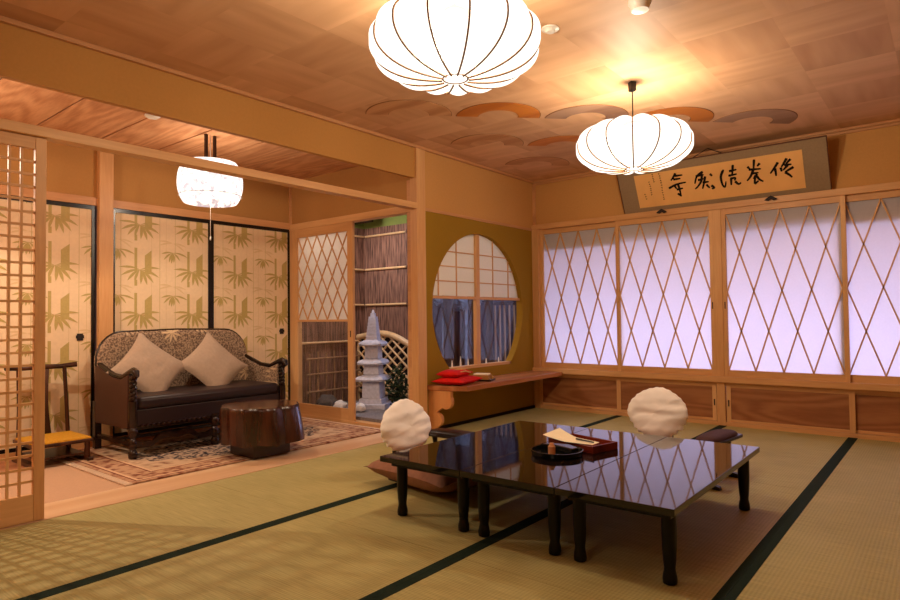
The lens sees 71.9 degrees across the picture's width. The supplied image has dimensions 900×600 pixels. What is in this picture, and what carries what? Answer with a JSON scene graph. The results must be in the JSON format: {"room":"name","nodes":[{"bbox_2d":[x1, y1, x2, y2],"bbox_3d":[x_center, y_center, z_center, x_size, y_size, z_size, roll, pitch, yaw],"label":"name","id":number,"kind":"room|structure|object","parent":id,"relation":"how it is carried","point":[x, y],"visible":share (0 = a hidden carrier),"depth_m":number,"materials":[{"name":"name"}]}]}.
{"room":"traditional dwelling","nodes":[
{"label":"traditional dwelling","id":0,"kind":"room"},
{"bbox_2d":[0,78,357,178],"bbox_3d":[-1.702,-1.264,5.011,1.810,0.038,5.928,-2,-2,39],"label":"ceiling","id":1,"kind":"structure","parent":0,"point":[20,102],"depth_m":4.58,"materials":[{"name":"brown wood"}]},
{"bbox_2d":[144,113,160,119],"bbox_3d":[-2.035,-1.255,4.243,0.100,0.024,0.100,-2,-2,39],"label":"smoke detector","id":2,"kind":"object","parent":1,"relation":"attached to","point":[148,116],"visible":0.78,"depth_m":4.23,"materials":[{"name":"white plastic"}]},
{"bbox_2d":[177,134,242,239],"bbox_3d":[-1.817,-0.856,4.702,0.470,0.810,0.470,-2,-2,39],"label":"lamp","id":3,"kind":"object","parent":1,"relation":"hanging from","point":[195,187],"visible":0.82,"depth_m":4.54,"materials":[{"name":"white paper"}]},
{"bbox_2d":[0,142,364,403],"bbox_3d":[-2.554,-0.043,5.267,0.100,2.385,4.870,-2,-2,39],"label":"wall","id":4,"kind":"structure","parent":0,"point":[70,169],"depth_m":5.46,"materials":[{"name":"paint"}]},
{"bbox_2d":[0,194,95,453],"bbox_3d":[-3.074,0.170,4.548,0.028,1.841,0.865,-2,-2,39],"label":"door","id":5,"kind":"structure","parent":4,"relation":"in","point":[70,227],"depth_m":4.69,"materials":[{"name":"beige paper"}]},
{"bbox_2d":[95,151,113,445],"bbox_3d":[-2.757,-0.050,4.937,0.100,2.385,0.106,-2,-2,39],"label":"trim","id":6,"kind":"structure","parent":4,"relation":"attached to","point":[104,216],"depth_m":4.91,"materials":[{"name":"brown wood"}]},
{"bbox_2d":[0,427,219,471],"bbox_3d":[-2.660,1.160,4.673,0.420,0.049,3.850,-2,-2,39],"label":"trim","id":7,"kind":"structure","parent":4,"relation":"attached to","point":[12,466],"depth_m":4.30,"materials":[{"name":"brown wood"}]},
{"bbox_2d":[0,421,219,458],"bbox_3d":[-2.815,1.122,4.800,0.020,0.055,3.850,-2,-2,39],"label":"trim","id":8,"kind":"structure","parent":4,"relation":"attached to","point":[78,445],"depth_m":4.77,"materials":[{"name":"brown wood"}]},
{"bbox_2d":[0,185,291,229],"bbox_3d":[-2.857,-0.777,4.869,0.070,0.064,3.850,-2,-2,39],"label":"trim","id":9,"kind":"structure","parent":4,"relation":"attached to","point":[15,191],"depth_m":5.23,"materials":[{"name":"brown wood"}]},
{"bbox_2d":[113,208,210,436],"bbox_3d":[-2.452,0.184,5.312,0.028,1.841,0.860,-2,-2,39],"label":"door","id":10,"kind":"structure","parent":4,"relation":"in","point":[162,262],"depth_m":5.29,"materials":[{"name":"beige paper"}]},
{"bbox_2d":[211,220,289,420],"bbox_3d":[-1.908,0.197,5.982,0.028,1.841,0.867,-2,-2,39],"label":"door","id":11,"kind":"structure","parent":4,"relation":"in","point":[250,264],"depth_m":6.01,"materials":[{"name":"beige paper"}]},
{"bbox_2d":[302,340,361,344],"bbox_3d":[-1.273,0.456,6.725,0.024,0.024,0.924,-2,-2,39],"label":"bamboo rail","id":12,"kind":"object","parent":4,"relation":"attached to","point":[342,341],"visible":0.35,"depth_m":6.65,"materials":[{"name":"beige wood"}]},
{"bbox_2d":[301,414,380,427],"bbox_3d":[-0.939,1.141,5.781,1.695,0.050,0.080,-2,-2,39],"label":"trim","id":13,"kind":"structure","parent":4,"relation":"attached to","point":[357,422],"depth_m":5.73,"materials":[{"name":"brown wood"}]},
{"bbox_2d":[0,432,380,503],"bbox_3d":[-2.260,1.153,4.348,1.450,0.056,3.850,-2,-2,39],"label":"floor","id":14,"kind":"structure","parent":0,"point":[62,481],"depth_m":3.75,"materials":[{"name":"beige wood"}]},
{"bbox_2d":[4,361,93,467],"bbox_3d":[-2.787,0.789,4.345,0.484,0.675,0.458,-2,-2,39],"label":"chair","id":15,"kind":"object","parent":14,"relation":"on","point":[67,437],"visible":0.62,"depth_m":4.34,"materials":[{"name":"brown wood"}]},
{"bbox_2d":[52,417,380,485],"bbox_3d":[-1.730,1.126,4.930,1.320,0.009,2.210,-2,-2,39],"label":"rug","id":16,"kind":"object","parent":14,"relation":"on","point":[187,453],"visible":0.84,"depth_m":4.43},
{"bbox_2d":[92,328,287,459],"bbox_3d":[-2.059,0.678,5.012,0.731,0.898,1.306,-2,-2,39],"label":"sofa","id":17,"kind":"object","parent":16,"relation":"on","point":[118,402],"visible":0.83,"depth_m":4.75,"materials":[{"name":"leather"}]},
{"bbox_2d":[106,331,183,391],"bbox_3d":[-2.327,0.529,4.807,0.595,0.579,0.263,0,-2,-28],"label":"throw cushion","id":18,"kind":"object","parent":17,"relation":"on","point":[158,369],"visible":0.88,"depth_m":4.77,"materials":[{"name":"beige fabric"}]},
{"bbox_2d":[182,331,248,385],"bbox_3d":[-1.985,0.547,5.212,0.255,0.578,0.597,-1,-2,18],"label":"throw cushion","id":19,"kind":"object","parent":17,"relation":"on","point":[210,362],"visible":0.93,"depth_m":5.16,"materials":[{"name":"beige fabric"}]},
{"bbox_2d":[220,399,304,458],"bbox_3d":[-1.349,0.928,4.497,0.564,0.352,0.604,-2,-2,39],"label":"table","id":20,"kind":"object","parent":16,"relation":"on","point":[254,429],"visible":1,"depth_m":4.30,"materials":[{"name":"brown wood"}]},
{"bbox_2d":[0,22,414,177],"bbox_3d":[-1.974,-1.207,3.206,0.040,0.278,5.330,-2,-2,39],"label":"beam","id":21,"kind":"structure","parent":0,"point":[26,57],"depth_m":3.64,"materials":[{"name":"paint"}]},
{"bbox_2d":[292,166,409,223],"bbox_3d":[-0.961,-1.006,5.846,1.695,0.465,0.050,-2,-2,39],"label":"wall","id":22,"kind":"structure","parent":0,"point":[307,206],"depth_m":5.83,"materials":[{"name":"paint"}]},
{"bbox_2d":[289,187,291,223],"bbox_3d":[-1.633,-0.999,6.347,0.020,0.435,0.020,-2,-2,39],"label":"trim","id":23,"kind":"structure","parent":22,"relation":"attached to","point":[290,188],"depth_m":6.34,"materials":[{"name":"brown wood"}]},
{"bbox_2d":[290,230,301,402],"bbox_3d":[-1.569,0.218,6.310,0.100,1.900,0.080,-2,-2,39],"label":"trim","id":24,"kind":"structure","parent":22,"relation":"attached to","point":[292,233],"depth_m":6.28,"materials":[{"name":"brown wood"}]},
{"bbox_2d":[295,221,355,420],"bbox_3d":[-1.229,0.204,6.003,0.885,1.842,0.030,-2,-2,39],"label":"door","id":25,"kind":"structure","parent":22,"relation":"in","point":[325,255],"depth_m":5.96,"materials":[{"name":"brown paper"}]},
{"bbox_2d":[289,207,409,230],"bbox_3d":[-0.963,-0.757,5.833,1.695,0.063,0.085,-2,-2,39],"label":"trim","id":26,"kind":"structure","parent":22,"relation":"attached to","point":[395,211],"depth_m":5.70,"materials":[{"name":"brown wood"}]},
{"bbox_2d":[344,400,395,422],"bbox_3d":[0.074,1.192,7.141,1.750,0.160,3.310,-2,-2,39],"label":"floor","id":27,"kind":"structure","parent":0,"point":[367,415],"depth_m":5.83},
{"bbox_2d":[316,394,337,406],"bbox_3d":[-1.267,1.035,6.364,0.235,0.131,0.222,-1,-2,12],"label":"rock","id":28,"kind":"object","parent":27,"relation":"on","point":[326,400],"visible":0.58,"depth_m":6.29,"materials":[{"name":"stone"}]},
{"bbox_2d":[307,351,361,403],"bbox_3d":[-1.229,0.828,6.629,0.030,0.570,0.740,-2,-2,39],"label":"fence","id":29,"kind":"object","parent":27,"relation":"on","point":[357,355],"visible":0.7,"depth_m":6.54,"materials":[{"name":"brown wood"}]},
{"bbox_2d":[333,400,347,407],"bbox_3d":[-1.102,1.039,6.207,0.151,0.077,0.135,-2,-2,39],"label":"rock","id":30,"kind":"object","parent":27,"relation":"on","point":[339,403],"visible":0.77,"depth_m":6.17,"materials":[{"name":"grey stone"}]},
{"bbox_2d":[356,403,365,410],"bbox_3d":[-0.873,1.043,6.052,0.099,0.076,0.107,0,-2,-24],"label":"rock","id":31,"kind":"object","parent":27,"relation":"on","point":[360,407],"visible":0.95,"depth_m":6.01,"materials":[{"name":"grey stone"}]},
{"bbox_2d":[356,310,392,409],"bbox_3d":[-0.787,0.601,6.376,0.340,1.000,0.340,-1,-2,12],"label":"pagoda","id":32,"kind":"object","parent":27,"relation":"on","point":[373,379],"visible":0.95,"depth_m":6.29},
{"bbox_2d":[356,330,408,398],"bbox_3d":[-0.725,0.722,6.773,0.831,0.779,0.074,-2,-2,39],"label":"bamboo fence","id":33,"kind":"object","parent":27,"relation":"on","point":[395,351],"visible":0.48,"depth_m":6.70,"materials":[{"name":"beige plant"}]},
{"bbox_2d":[385,364,408,404],"bbox_3d":[-0.531,0.870,6.228,0.231,0.453,0.237,0,-2,-27],"label":"shrub","id":34,"kind":"object","parent":27,"relation":"on","point":[398,390],"visible":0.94,"depth_m":6.20,"materials":[{"name":"green plant"}]},
{"bbox_2d":[442,299,454,366],"bbox_3d":[-0.026,0.286,7.890,0.258,1.703,0.258,-2,-2,39],"label":"trunk","id":35,"kind":"object","parent":27,"relation":"on","point":[447,303],"visible":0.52,"depth_m":7.84,"materials":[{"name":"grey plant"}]},
{"bbox_2d":[434,295,483,364],"bbox_3d":[0.127,0.488,8.540,0.856,1.327,0.296,-2,-2,39],"label":"bush","id":36,"kind":"object","parent":27,"relation":"on","point":[458,304],"visible":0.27,"depth_m":8.46,"materials":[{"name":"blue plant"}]},
{"bbox_2d":[467,296,473,364],"bbox_3d":[0.285,0.275,7.638,0.258,1.703,0.258,-2,-2,39],"label":"trunk","id":37,"kind":"object","parent":27,"relation":"on","point":[470,302],"visible":0.23,"depth_m":7.59,"materials":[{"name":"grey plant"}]},
{"bbox_2d":[484,300,493,362],"bbox_3d":[0.452,0.262,7.258,0.217,1.703,0.217,-2,-2,39],"label":"trunk","id":38,"kind":"object","parent":27,"relation":"on","point":[488,304],"visible":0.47,"depth_m":7.21,"materials":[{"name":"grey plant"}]},
{"bbox_2d":[493,302,515,361],"bbox_3d":[0.815,0.570,7.724,0.820,1.100,0.050,-2,-2,39],"label":"fence","id":39,"kind":"object","parent":27,"relation":"on","point":[494,303],"visible":0.3,"depth_m":7.82,"materials":[{"name":"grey wood"}]},
{"bbox_2d":[354,215,406,228],"bbox_3d":[-1.042,-1.023,6.608,0.730,0.385,1.010,-2,-2,39],"label":"wall","id":40,"kind":"structure","parent":0,"point":[402,219],"depth_m":6.94,"materials":[{"name":"green paint"}]},
{"bbox_2d":[354,220,372,224],"bbox_3d":[-1.001,-0.894,6.875,0.330,0.080,0.100,-2,-2,39],"label":"trim","id":41,"kind":"structure","parent":40,"relation":"attached to","point":[369,221],"depth_m":6.84,"materials":[{"name":"brown wood"}]},
{"bbox_2d":[364,223,407,399],"bbox_3d":[-0.725,0.176,6.947,0.730,2.000,0.050,-2,-2,39],"label":"wall","id":42,"kind":"structure","parent":0,"point":[387,285],"depth_m":6.89,"materials":[{"name":"brown wood"}]},
{"bbox_2d":[364,231,405,237],"bbox_3d":[-0.727,-0.732,6.917,0.637,0.024,0.024,-2,-2,39],"label":"bamboo rail","id":43,"kind":"object","parent":42,"relation":"attached to","point":[399,232],"visible":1,"depth_m":6.90,"materials":[{"name":"beige wood"}]},
{"bbox_2d":[365,266,406,270],"bbox_3d":[-0.722,-0.352,6.907,0.637,0.024,0.024,-2,-2,39],"label":"bamboo rail","id":44,"kind":"object","parent":42,"relation":"attached to","point":[395,267],"visible":1,"depth_m":6.89,"materials":[{"name":"beige wood"}]},
{"bbox_2d":[365,303,406,305],"bbox_3d":[-0.718,0.049,6.895,0.637,0.024,0.024,-2,-2,39],"label":"bamboo rail","id":45,"kind":"object","parent":42,"relation":"attached to","point":[381,304],"visible":1,"depth_m":6.89,"materials":[{"name":"beige wood"}]},
{"bbox_2d":[0,408,899,599],"bbox_3d":[0.519,1.088,2.278,4.875,0.122,7.300,-2,-2,39],"label":"floor","id":46,"kind":"structure","parent":0,"point":[822,521],"depth_m":2.72,"materials":[{"name":"green wicker"}]},
{"bbox_2d":[380,399,430,491],"bbox_3d":[-0.160,0.847,3.740,0.412,0.464,0.469,1,-2,-44],"label":"chair","id":47,"kind":"object","parent":46,"relation":"on","point":[405,424],"visible":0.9,"depth_m":3.80,"materials":[{"name":"white fabric"}]},
{"bbox_2d":[363,445,476,491],"bbox_3d":[-0.037,0.966,3.612,0.670,0.222,0.670,1,-2,-44],"label":"floor cushion","id":48,"kind":"object","parent":46,"relation":"on","point":[431,482],"visible":0.27,"depth_m":3.33,"materials":[{"name":"brown fabric"}]},
{"bbox_2d":[429,428,471,441],"bbox_3d":[0.028,0.964,4.007,0.450,0.240,0.168,-2,-2,37],"label":"stand","id":49,"kind":"object","parent":46,"relation":"on","point":[436,433],"visible":0.34,"depth_m":4.00,"materials":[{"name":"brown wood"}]},
{"bbox_2d":[380,420,588,531],"bbox_3d":[0.246,0.913,3.362,0.489,0.300,1.270,-2,-2,38],"label":"table","id":50,"kind":"object","parent":46,"relation":"on","point":[447,457],"visible":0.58,"depth_m":3.07,"materials":[{"name":"black paint"}]},
{"bbox_2d":[460,428,665,555],"bbox_3d":[0.621,0.900,3.064,0.464,0.300,1.270,-2,-2,38],"label":"table","id":51,"kind":"object","parent":46,"relation":"on","point":[522,470],"visible":0.61,"depth_m":2.73,"materials":[{"name":"black paint"}]},
{"bbox_2d":[531,443,582,458],"bbox_3d":[0.520,0.731,3.012,0.252,0.038,0.252,-2,-2,39],"label":"round tray","id":52,"kind":"object","parent":51,"relation":"on","point":[562,451],"visible":0.97,"depth_m":2.99,"materials":[{"name":"black wood"}]},
{"bbox_2d":[548,443,554,453],"bbox_3d":[0.488,0.713,2.974,0.035,0.058,0.035,-2,-2,39],"label":"wooden cup","id":53,"kind":"object","parent":52,"relation":"in","point":[551,448],"visible":0.89,"depth_m":2.96,"materials":[{"name":"brown wood"}]},
{"bbox_2d":[548,433,617,453],"bbox_3d":[0.679,0.735,3.185,0.190,0.036,0.300,1,-2,-37],"label":"tray","id":54,"kind":"object","parent":51,"relation":"on","point":[604,445],"visible":0.66,"depth_m":3.11,"materials":[{"name":"brown wood"}]},
{"bbox_2d":[543,428,598,444],"bbox_3d":[0.637,0.697,3.175,0.270,0.033,0.176,-2,-2,39],"label":"folded paper","id":55,"kind":"object","parent":54,"relation":"in","point":[559,434],"visible":0.99,"depth_m":3.19,"materials":[{"name":"beige paper"}]},
{"bbox_2d":[576,438,593,442],"bbox_3d":[0.674,0.703,3.100,0.010,0.010,0.114,0,-2,-36],"label":"pen","id":56,"kind":"object","parent":55,"relation":"on","point":[576,438],"visible":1,"depth_m":3.10,"materials":[{"name":"black plastic"}]},
{"bbox_2d":[555,437,759,585],"bbox_3d":[0.987,0.888,2.773,0.465,0.300,1.270,-2,-2,38],"label":"table","id":57,"kind":"object","parent":46,"relation":"on","point":[662,478],"visible":1,"depth_m":2.51,"materials":[{"name":"black paint"}]},
{"bbox_2d":[627,387,687,436],"bbox_3d":[1.235,0.816,3.897,0.406,0.501,0.469,-2,-2,41],"label":"cushion","id":58,"kind":"object","parent":46,"relation":"on","point":[658,411],"visible":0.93,"depth_m":3.97,"materials":[{"name":"white fabric"}]},
{"bbox_2d":[695,429,742,490],"bbox_3d":[1.555,0.912,3.605,0.450,0.286,0.168,1,-2,-45],"label":"stand","id":59,"kind":"object","parent":46,"relation":"on","point":[718,435],"visible":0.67,"depth_m":3.55,"materials":[{"name":"brown wood"}]},
{"bbox_2d":[0,0,899,180],"bbox_3d":[0.491,-1.426,2.399,4.935,0.064,7.380,-2,-2,39],"label":"ceiling","id":60,"kind":"structure","parent":0,"point":[737,72],"depth_m":3.59,"materials":[{"name":"brown wood"}]},
{"bbox_2d":[369,0,540,95],"bbox_3d":[0.019,-1.143,2.556,0.697,0.490,0.709,-2,-2,30],"label":"pendant lamp","id":61,"kind":"object","parent":60,"relation":"hanging from","point":[436,47],"visible":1,"depth_m":2.34,"materials":[{"name":"white paper"}]},
{"bbox_2d":[541,24,558,33],"bbox_3d":[0.509,-1.366,3.144,0.090,0.022,0.090,-2,-2,39],"label":"sprinkler","id":62,"kind":"object","parent":60,"relation":"attached to","point":[551,28],"visible":1,"depth_m":3.12,"materials":[{"name":"white plastic"}]},
{"bbox_2d":[576,81,693,174],"bbox_3d":[1.143,-1.086,3.873,0.697,0.555,0.709,-2,-2,30],"label":"pendant lamp","id":63,"kind":"object","parent":60,"relation":"hanging from","point":[641,143],"visible":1,"depth_m":3.64,"materials":[{"name":"white paper"}]},
{"bbox_2d":[628,0,651,14],"bbox_3d":[0.879,-1.363,2.869,0.104,0.052,0.104,-2,-2,39],"label":"spotlight","id":64,"kind":"object","parent":60,"relation":"attached to","point":[637,7],"visible":1,"depth_m":2.85,"materials":[{"name":"white plastic"}]},
{"bbox_2d":[432,295,516,365],"bbox_3d":[0.474,0.045,9.009,3.580,2.550,0.060,-2,-2,39],"label":"wall","id":65,"kind":"structure","parent":0,"point":[458,326],"depth_m":9.12,"materials":[{"name":"blue fabric"}]},
{"bbox_2d":[425,151,533,424],"bbox_3d":[0.308,-0.053,6.015,0.100,2.480,1.800,-2,-2,39],"label":"wall","id":66,"kind":"structure","parent":0,"point":[442,231],"depth_m":5.97,"materials":[{"name":"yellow paint"}]},
{"bbox_2d":[0,433,382,529],"bbox_3d":[-1.581,1.126,3.797,0.300,0.062,3.850,-2,-2,39],"label":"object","id":67,"kind":"structure","parent":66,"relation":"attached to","point":[60,508],"depth_m":3.78,"materials":[{"name":"brown wood"}]},
{"bbox_2d":[0,131,46,528],"bbox_3d":[-2.317,0.129,2.713,0.028,1.881,0.956,-2,-2,39],"label":"lattice screen","id":68,"kind":"object","parent":67,"relation":"on","point":[20,509],"visible":1,"depth_m":3.02,"materials":[{"name":"brown wood"}]},
{"bbox_2d":[0,15,533,183],"bbox_3d":[-1.359,-1.321,3.914,0.028,0.025,7.200,-2,-2,39],"label":"trim","id":69,"kind":"structure","parent":66,"relation":"attached to","point":[3,19],"depth_m":3.81,"materials":[{"name":"brown wood"}]},
{"bbox_2d":[407,180,411,399],"bbox_3d":[-0.312,0.049,5.298,0.065,2.150,0.072,-2,-2,39],"label":"trim","id":70,"kind":"structure","parent":66,"relation":"attached to","point":[408,181],"depth_m":5.28,"materials":[{"name":"brown wood"}]},
{"bbox_2d":[410,148,427,414],"bbox_3d":[-0.265,-0.080,5.257,0.077,2.405,0.110,-2,-2,39],"label":"trim","id":71,"kind":"structure","parent":66,"relation":"attached to","point":[417,184],"depth_m":5.22,"materials":[{"name":"brown wood"}]},
{"bbox_2d":[433,234,519,368],"bbox_3d":[0.273,-0.008,5.946,0.070,1.293,1.470,-2,-2,39],"label":"window","id":72,"kind":"structure","parent":66,"relation":"in","point":[474,266],"depth_m":5.92,"materials":[{"name":"white paper"}]},
{"bbox_2d":[425,208,531,230],"bbox_3d":[0.333,-0.765,6.008,0.026,0.027,1.800,-2,-2,39],"label":"trim","id":73,"kind":"structure","parent":66,"relation":"attached to","point":[426,209],"depth_m":5.88,"materials":[{"name":"brown wood"}]},
{"bbox_2d":[439,405,534,427],"bbox_3d":[0.367,1.121,5.948,0.012,0.028,1.795,-2,-2,39],"label":"baseboard","id":74,"kind":"structure","parent":66,"relation":"attached to","point":[532,406],"depth_m":5.90,"materials":[{"name":"brown wood"}]},
{"bbox_2d":[427,370,561,428],"bbox_3d":[0.485,0.921,5.825,0.359,0.379,1.732,-2,-2,39],"label":"wall shelf","id":75,"kind":"object","parent":66,"relation":"attached to","point":[440,396],"visible":0.98,"depth_m":5.26,"materials":[{"name":"brown wood"}]},
{"bbox_2d":[431,368,482,384],"bbox_3d":[0.068,0.655,5.340,0.294,0.140,0.420,-1,-2,27],"label":"cloth bundle","id":76,"kind":"object","parent":75,"relation":"on","point":[453,376],"visible":1,"depth_m":5.22,"materials":[{"name":"red fabric"}]},
{"bbox_2d":[472,373,494,381],"bbox_3d":[0.301,0.693,5.594,0.180,0.066,0.170,-1,-2,19],"label":"stack","id":77,"kind":"object","parent":75,"relation":"on","point":[487,377],"visible":0.82,"depth_m":5.52,"materials":[{"name":"beige paper"}]},
{"bbox_2d":[536,125,899,224],"bbox_3d":[2.792,-0.130,5.209,4.775,2.430,0.080,-2,-2,39],"label":"wall","id":78,"kind":"structure","parent":0,"point":[868,157],"depth_m":4.96,"materials":[{"name":"paint"}]},
{"bbox_2d":[532,185,535,224],"bbox_3d":[0.908,-1.019,6.692,0.030,0.435,0.020,-2,-2,39],"label":"trim","id":79,"kind":"structure","parent":78,"relation":"attached to","point":[533,186],"depth_m":6.68,"materials":[{"name":"brown wood"}]},
{"bbox_2d":[532,230,542,407],"bbox_3d":[0.941,0.198,6.642,0.078,1.900,0.080,-2,-2,39],"label":"trim","id":80,"kind":"structure","parent":78,"relation":"attached to","point":[536,277],"depth_m":6.61,"materials":[{"name":"brown wood"}]},
{"bbox_2d":[540,222,617,370],"bbox_3d":[1.331,-0.027,6.351,0.907,1.467,0.028,-2,-2,39],"label":"window","id":81,"kind":"structure","parent":78,"relation":"in","point":[578,263],"depth_m":6.36,"materials":[{"name":"white paper"}]},
{"bbox_2d":[615,210,715,375],"bbox_3d":[1.987,-0.051,5.776,0.917,1.467,0.030,-2,-2,39],"label":"window","id":82,"kind":"structure","parent":78,"relation":"in","point":[665,303],"depth_m":5.76,"materials":[{"name":"white paper"}]},
{"bbox_2d":[531,181,899,229],"bbox_3d":[2.411,-0.826,5.464,3.900,0.055,0.085,-2,-2,39],"label":"trim","id":83,"kind":"structure","parent":78,"relation":"attached to","point":[890,186],"depth_m":5.38,"materials":[{"name":"brown wood"}]},
{"bbox_2d":[532,367,899,391],"bbox_3d":[2.429,0.693,5.421,3.900,0.050,0.125,-2,-2,39],"label":"trim","id":84,"kind":"structure","parent":78,"relation":"attached to","point":[742,380],"depth_m":5.31,"materials":[{"name":"brown wood"}]},
{"bbox_2d":[533,118,899,184],"bbox_3d":[2.744,-1.322,5.201,4.775,0.045,0.028,-2,-2,39],"label":"trim","id":85,"kind":"structure","parent":78,"relation":"attached to","point":[894,122],"depth_m":5.18,"materials":[{"name":"brown wood"}]},
{"bbox_2d":[712,209,726,425],"bbox_3d":[2.385,0.150,5.474,0.070,1.895,0.075,-2,-2,39],"label":"trim","id":86,"kind":"structure","parent":78,"relation":"attached to","point":[716,214],"depth_m":5.44,"materials":[{"name":"brown wood"}]},
{"bbox_2d":[541,404,899,441],"bbox_3d":[2.469,1.088,5.391,3.822,0.054,0.070,-2,-2,39],"label":"baseboard","id":87,"kind":"structure","parent":78,"relation":"attached to","point":[608,412],"depth_m":5.20,"materials":[{"name":"brown wood"}]},
{"bbox_2d":[616,135,831,213],"bbox_3d":[2.305,-1.084,5.404,1.723,0.490,0.218,-2,-2,39],"label":"calligraphy panel","id":88,"kind":"object","parent":78,"relation":"hanging from","point":[802,165],"visible":1,"depth_m":5.29,"materials":[{"name":"paper"}]},
{"bbox_2d":[764,196,776,200],"bbox_3d":[2.686,-0.850,5.184,0.100,0.042,0.042,-2,-2,39],"label":"hook","id":89,"kind":"object","parent":78,"relation":"attached to","point":[769,197],"visible":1,"depth_m":5.17,"materials":[{"name":"metal"}]},
{"bbox_2d":[721,195,850,382],"bbox_3d":[2.757,-0.077,5.150,0.928,1.467,0.030,-2,-2,39],"label":"window","id":90,"kind":"structure","parent":78,"relation":"in","point":[785,268],"depth_m":5.13,"materials":[{"name":"white paper"}]},
{"bbox_2d":[845,190,899,384],"bbox_3d":[3.491,-0.102,4.597,1.030,1.467,0.028,-2,-2,39],"label":"window","id":91,"kind":"structure","parent":78,"relation":"in","point":[872,219],"depth_m":4.78,"materials":[{"name":"white paper"}]},
{"bbox_3d":[3.272,1.146,5.761,4.795,0.100,1.420,-2,-2,39],"label":"floor","id":92,"kind":"structure","parent":0,"visible":0},
{"bbox_2d":[543,374,716,420],"bbox_3d":[1.748,0.936,6.127,1.784,0.376,0.281,-2,-2,39],"label":"base cabinet","id":93,"kind":"object","parent":92,"relation":"on","point":[610,393],"visible":0.68,"depth_m":6.09,"materials":[{"name":"wood"}]},
{"bbox_2d":[725,383,899,436],"bbox_3d":[3.231,0.884,4.923,1.898,0.376,0.281,-2,-2,39],"label":"base cabinet","id":94,"kind":"object","parent":92,"relation":"on","point":[827,409],"visible":0.88,"depth_m":4.98,"materials":[{"name":"wood"}]},
{"bbox_3d":[-3.173,0.004,1.677,0.040,2.202,1.480,-2,-2,39],"label":"wall","id":95,"kind":"structure","parent":0,"visible":0},
{"bbox_2d":[0,118,416,209],"bbox_3d":[-1.974,-0.830,3.177,0.085,0.050,5.295,-2,-2,39],"label":"wooden beam","id":96,"kind":"structure","parent":95,"relation":"attached to","point":[52,135],"depth_m":3.64,"materials":[{"name":"brown wood"}]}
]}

